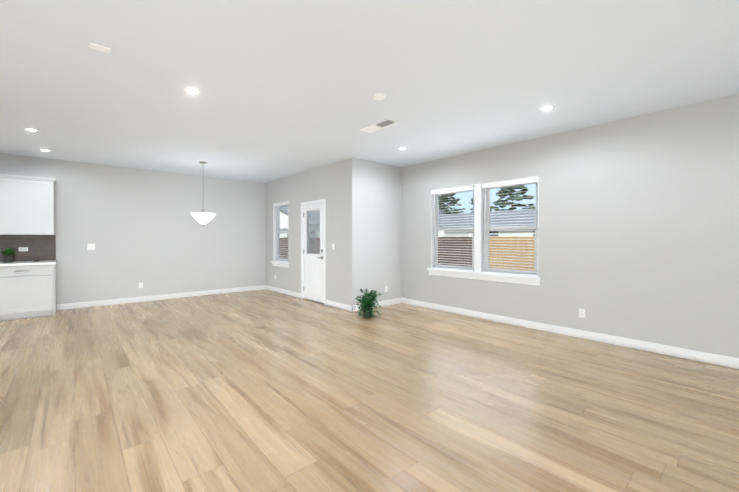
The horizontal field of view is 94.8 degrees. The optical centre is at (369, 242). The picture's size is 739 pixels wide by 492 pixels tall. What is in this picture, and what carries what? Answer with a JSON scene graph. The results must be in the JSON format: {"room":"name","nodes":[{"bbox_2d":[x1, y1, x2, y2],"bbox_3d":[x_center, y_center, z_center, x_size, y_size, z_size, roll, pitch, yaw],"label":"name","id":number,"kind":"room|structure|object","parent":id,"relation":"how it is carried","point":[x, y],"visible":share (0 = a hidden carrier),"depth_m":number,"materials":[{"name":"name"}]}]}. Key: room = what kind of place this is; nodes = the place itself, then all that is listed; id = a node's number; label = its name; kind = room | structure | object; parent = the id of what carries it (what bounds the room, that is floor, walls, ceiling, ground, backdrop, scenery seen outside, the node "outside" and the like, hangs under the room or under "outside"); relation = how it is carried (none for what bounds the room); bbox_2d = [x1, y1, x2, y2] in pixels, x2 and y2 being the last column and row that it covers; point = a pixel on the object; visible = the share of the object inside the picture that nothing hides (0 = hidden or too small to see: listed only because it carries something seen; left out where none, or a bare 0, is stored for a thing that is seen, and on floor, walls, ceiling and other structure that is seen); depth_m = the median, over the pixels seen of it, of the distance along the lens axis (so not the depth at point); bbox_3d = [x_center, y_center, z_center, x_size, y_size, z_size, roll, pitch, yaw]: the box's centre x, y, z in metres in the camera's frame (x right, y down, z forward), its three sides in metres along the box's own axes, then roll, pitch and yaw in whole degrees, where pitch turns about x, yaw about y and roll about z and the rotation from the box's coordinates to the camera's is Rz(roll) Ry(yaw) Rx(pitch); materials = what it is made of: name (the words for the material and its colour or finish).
{"room":"empty living room","nodes":[
{"label":"empty living room","id":0,"kind":"room"},
{"bbox_2d":[0,153,265,309],"bbox_3d":[-5.958,-0.144,6.021,8.840,2.740,0.140,-1,1,-41],"label":"wall","id":1,"kind":"structure","parent":0,"point":[136,226],"depth_m":7.07,"materials":[{"name":"grey paint"}]},
{"bbox_2d":[0,174,55,233],"bbox_3d":[-5.895,-0.613,5.751,0.810,0.945,0.336,-1,1,-41],"label":"upper cabinet","id":2,"kind":"object","parent":1,"relation":"attached to","point":[26,205],"depth_m":5.68,"materials":[{"name":"white wood"}]},
{"bbox_2d":[0,235,55,261],"bbox_3d":[-6.825,0.096,5.170,3.012,0.451,0.008,-1,1,-41],"label":"tile backsplash","id":3,"kind":"structure","parent":1,"relation":"attached to","point":[41,247],"depth_m":5.94,"materials":[{"name":"grey tile"}]},
{"bbox_2d":[19,247,27,250],"bbox_3d":[-5.994,0.108,5.882,0.115,0.070,0.010,-1,1,-41],"label":"outlet","id":4,"kind":"object","parent":3,"relation":"attached to","point":[23,248],"visible":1,"depth_m":5.88,"materials":[{"name":"white plastic"}]},
{"bbox_2d":[87,244,94,249],"bbox_3d":[-5.312,0.070,6.485,0.116,0.115,0.012,-1,1,-41],"label":"switch plate","id":5,"kind":"object","parent":1,"relation":"attached to","point":[90,246],"visible":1,"depth_m":6.48,"materials":[{"name":"white plastic"}]},
{"bbox_2d":[57,285,264,309],"bbox_3d":[-4.181,1.155,7.479,3.985,0.108,0.018,-1,1,-41],"label":"baseboard","id":6,"kind":"structure","parent":1,"relation":"attached to","point":[209,292],"depth_m":7.13,"materials":[{"name":"white wood"}]},
{"bbox_2d":[265,159,347,304],"bbox_3d":[-1.489,-0.162,7.512,0.140,2.740,3.480,-1,1,-41],"label":"wall","id":7,"kind":"structure","parent":0,"point":[328,183],"depth_m":6.98,"materials":[{"name":"grey paint"}]},
{"bbox_2d":[271,201,289,267],"bbox_3d":[-2.090,-0.206,8.168,0.175,1.547,0.910,-1,1,-41],"label":"window","id":8,"kind":"structure","parent":7,"relation":"in","point":[276,215],"depth_m":8.44,"materials":[{"name":"white"}]},
{"bbox_2d":[274,202,288,261],"bbox_3d":[-2.101,-0.260,8.158,0.058,1.409,0.764,-1,1,-41],"label":"window blind","id":9,"kind":"object","parent":8,"relation":"attached to","point":[281,204],"visible":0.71,"depth_m":8.14,"materials":[{"name":"white plastic"}]},
{"bbox_2d":[265,285,300,297],"bbox_3d":[-2.081,1.147,8.091,0.014,0.108,1.792,-1,1,-41],"label":"baseboard","id":10,"kind":"structure","parent":7,"relation":"attached to","point":[287,292],"depth_m":7.98,"materials":[{"name":"white wood"}]},
{"bbox_2d":[303,203,323,302],"bbox_3d":[-1.164,0.200,7.056,0.110,1.995,0.814,-1,1,-41],"label":"door","id":11,"kind":"structure","parent":7,"relation":"in","point":[313,288],"depth_m":7.05,"materials":[{"name":"white painted wood"},{"name":"glass"},{"name":"metal"}]},
{"bbox_2d":[301,199,325,304],"bbox_3d":[-1.124,0.170,7.084,0.156,2.087,0.954,-1,1,-41],"label":"door frame","id":12,"kind":"structure","parent":7,"relation":"attached to","point":[303,204],"depth_m":7.20,"materials":[{"name":"white painted wood"}]},
{"bbox_2d":[326,300,348,310],"bbox_3d":[-0.592,1.168,6.380,0.014,0.108,0.812,-1,1,-41],"label":"baseboard","id":13,"kind":"structure","parent":7,"relation":"attached to","point":[331,303],"depth_m":6.37,"materials":[{"name":"white"}]},
{"bbox_2d":[0,289,738,491],"bbox_3d":[-1.842,1.371,2.270,10.100,0.200,11.230,-1,1,-41],"label":"floor","id":14,"kind":"structure","parent":0,"point":[264,390],"depth_m":2.65,"materials":[{"name":"brown wood"}]},
{"bbox_2d":[0,264,55,320],"bbox_3d":[-5.798,0.794,5.667,0.822,0.872,0.616,-1,1,-41],"label":"base cabinet","id":15,"kind":"object","parent":14,"relation":"on","point":[27,289],"depth_m":5.50,"materials":[{"name":"white painted wood"},{"name":"brushed nickel"}]},
{"bbox_2d":[0,260,55,267],"bbox_3d":[-6.608,0.348,4.938,3.030,0.038,0.642,-1,1,-41],"label":"countertop","id":16,"kind":"structure","parent":15,"relation":"on","point":[12,264],"depth_m":5.57,"materials":[{"name":"white stone"}]},
{"bbox_2d":[1,248,14,262],"bbox_3d":[-5.977,0.197,5.631,0.191,0.246,0.193,-1,1,-41],"label":"potted plant","id":17,"kind":"object","parent":16,"relation":"on","point":[7,258],"visible":1,"depth_m":5.59,"materials":[{"name":"green plant"}]},
{"bbox_2d":[354,289,381,317],"bbox_3d":[-0.019,1.005,5.639,0.542,0.451,0.499,-1,1,-41],"label":"potted plant","id":18,"kind":"object","parent":14,"relation":"on","point":[367,305],"visible":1,"depth_m":5.57,"materials":[{"name":"green plant"}]},
{"bbox_2d":[0,0,738,182],"bbox_3d":[-1.842,-1.529,2.236,10.100,0.120,11.230,-1,1,-41],"label":"ceiling","id":19,"kind":"structure","parent":0,"point":[286,88],"depth_m":3.00,"materials":[{"name":"white paint"}]},
{"bbox_2d":[23,128,38,131],"bbox_3d":[-4.449,-1.490,4.469,0.148,0.010,0.148,-1,1,-41],"label":"recessed light","id":20,"kind":"object","parent":19,"relation":"in","point":[32,129],"visible":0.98,"depth_m":4.46,"materials":[{"name":"white plastic"}]},
{"bbox_2d":[89,43,109,52],"bbox_3d":[-2.029,-1.467,2.558,0.120,0.012,0.070,-1,1,-41],"label":"ceiling vent","id":21,"kind":"object","parent":19,"relation":"attached to","point":[99,48],"visible":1,"depth_m":2.55,"materials":[{"name":"white plastic"}]},
{"bbox_2d":[184,87,200,93],"bbox_3d":[-1.723,-1.476,3.302,0.148,0.010,0.148,-1,1,-41],"label":"recessed light","id":22,"kind":"object","parent":19,"relation":"in","point":[190,90],"visible":1,"depth_m":3.29,"materials":[{"name":"white plastic"}]},
{"bbox_2d":[191,161,215,226],"bbox_3d":[-3.119,-0.910,6.375,0.428,1.214,0.428,-1,1,-41],"label":"pendant light fixture","id":23,"kind":"object","parent":19,"relation":"hanging from","point":[203,218],"visible":1,"depth_m":6.30,"materials":[{"name":"white glass"}]},
{"bbox_2d":[372,92,384,100],"bbox_3d":[0.092,-1.464,3.410,0.136,0.038,0.136,-1,1,-41],"label":"smoke detector","id":24,"kind":"object","parent":19,"relation":"attached to","point":[378,96],"visible":1,"depth_m":3.37,"materials":[{"name":"white plastic"}]},
{"bbox_2d":[359,118,399,132],"bbox_3d":[0.114,-1.489,4.330,0.200,0.009,0.560,-1,1,-41],"label":"ceiling vent","id":25,"kind":"object","parent":19,"relation":"in","point":[382,124],"visible":1,"depth_m":4.31,"materials":[{"name":"white plastic"}]},
{"bbox_2d":[540,105,554,110],"bbox_3d":[1.950,-1.482,3.728,0.148,0.010,0.148,-1,1,-41],"label":"recessed light","id":26,"kind":"object","parent":19,"relation":"in","point":[546,107],"visible":1,"depth_m":3.71,"materials":[{"name":"white plastic"}]},
{"bbox_2d":[347,158,400,305],"bbox_3d":[0.175,-0.150,6.560,1.400,2.740,0.140,-1,1,-41],"label":"wall","id":27,"kind":"structure","parent":0,"point":[374,226],"depth_m":6.38,"materials":[{"name":"grey paint"}]},
{"bbox_2d":[349,298,400,311],"bbox_3d":[0.154,1.167,6.453,1.234,0.108,0.018,-1,1,-41],"label":"baseboard","id":28,"kind":"structure","parent":27,"relation":"attached to","point":[398,300],"depth_m":6.55,"materials":[{"name":"white"}]},
{"bbox_2d":[401,94,738,357],"bbox_3d":[3.148,-0.121,4.104,0.140,2.740,7.470,-1,1,-41],"label":"wall","id":29,"kind":"structure","parent":0,"point":[638,227],"depth_m":4.10,"materials":[{"name":"grey paint"}]},
{"bbox_2d":[427,176,541,285],"bbox_3d":[1.808,-0.186,5.609,0.175,1.567,2.050,-1,1,-41],"label":"window","id":30,"kind":"structure","parent":29,"relation":"in","point":[478,238],"depth_m":5.56,"materials":[{"name":"white"}]},
{"bbox_2d":[432,177,537,276],"bbox_3d":[1.797,-0.239,5.598,0.058,1.429,1.904,-1,1,-41],"label":"window blind","id":31,"kind":"object","parent":30,"relation":"attached to","point":[510,182],"visible":0.9,"depth_m":5.42,"materials":[{"name":"white plastic"}]},
{"bbox_2d":[401,298,738,368],"bbox_3d":[3.033,1.195,4.132,0.018,0.108,7.300,-1,1,-41],"label":"baseboard","id":32,"kind":"structure","parent":29,"relation":"attached to","point":[716,359],"depth_m":4.29,"materials":[{"name":"white"}]},
{"bbox_2d":[579,308,584,317],"bbox_3d":[2.773,0.915,4.433,0.010,0.115,0.070,-1,1,-41],"label":"outlet","id":33,"kind":"object","parent":29,"relation":"attached to","point":[582,313],"visible":1,"depth_m":4.43,"materials":[{"name":"white plastic"}]},
{"label":"outside","id":34,"kind":"structure","parent":0,"visible":0},
{"bbox_3d":[1.277,1.647,21.065,120.000,0.300,120.000,-1,1,-41],"label":"ground","id":35,"kind":"structure","parent":34,"visible":0},
{"bbox_2d":[279,206,319,237],"bbox_3d":[-6.128,-1.188,34.474,10.020,5.650,16.500,-1,1,-41],"label":"house","id":36,"kind":"structure","parent":35,"relation":"on","point":[283,217],"depth_m":28.24,"materials":[{"name":"white"}]},
{"bbox_2d":[309,228,316,252],"bbox_3d":[-1.904,0.546,11.455,0.300,2.130,0.300,-1,1,-41],"label":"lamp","id":37,"kind":"object","parent":35,"relation":"on","point":[313,239],"depth_m":11.43,"materials":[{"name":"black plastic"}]},
{"bbox_2d":[279,237,471,266],"bbox_3d":[-6.386,0.591,20.648,0.110,1.822,28.652,-1,1,-41],"label":"fence","id":38,"kind":"object","parent":35,"relation":"on","point":[283,240],"depth_m":10.38,"materials":[{"name":"wood"}]},
{"bbox_2d":[439,193,464,213],"bbox_3d":[10.526,-3.437,45.825,4.894,9.378,5.147,-1,1,-41],"label":"pine tree","id":39,"kind":"object","parent":35,"relation":"on","point":[450,201],"depth_m":45.08,"materials":[{"name":"green plant"}]},
{"bbox_2d":[438,209,535,235],"bbox_3d":[12.305,-0.501,29.314,13.000,5.000,32.500,-1,1,-41],"label":"house","id":40,"kind":"structure","parent":35,"relation":"on","point":[512,217],"depth_m":28.48,"materials":[{"name":"white"}]},
{"bbox_2d":[489,236,534,270],"bbox_3d":[9.425,0.807,2.487,0.110,1.822,19.292,-1,1,-41],"label":"fence","id":41,"kind":"object","parent":35,"relation":"on","point":[519,245],"depth_m":8.91,"materials":[{"name":"beige wood"}]},
{"bbox_2d":[490,185,535,210],"bbox_3d":[17.269,-2.949,40.697,6.231,8.525,5.789,-1,1,-41],"label":"pine tree","id":42,"kind":"object","parent":35,"relation":"on","point":[503,191],"depth_m":40.15,"materials":[{"name":"green plant"}]}
]}

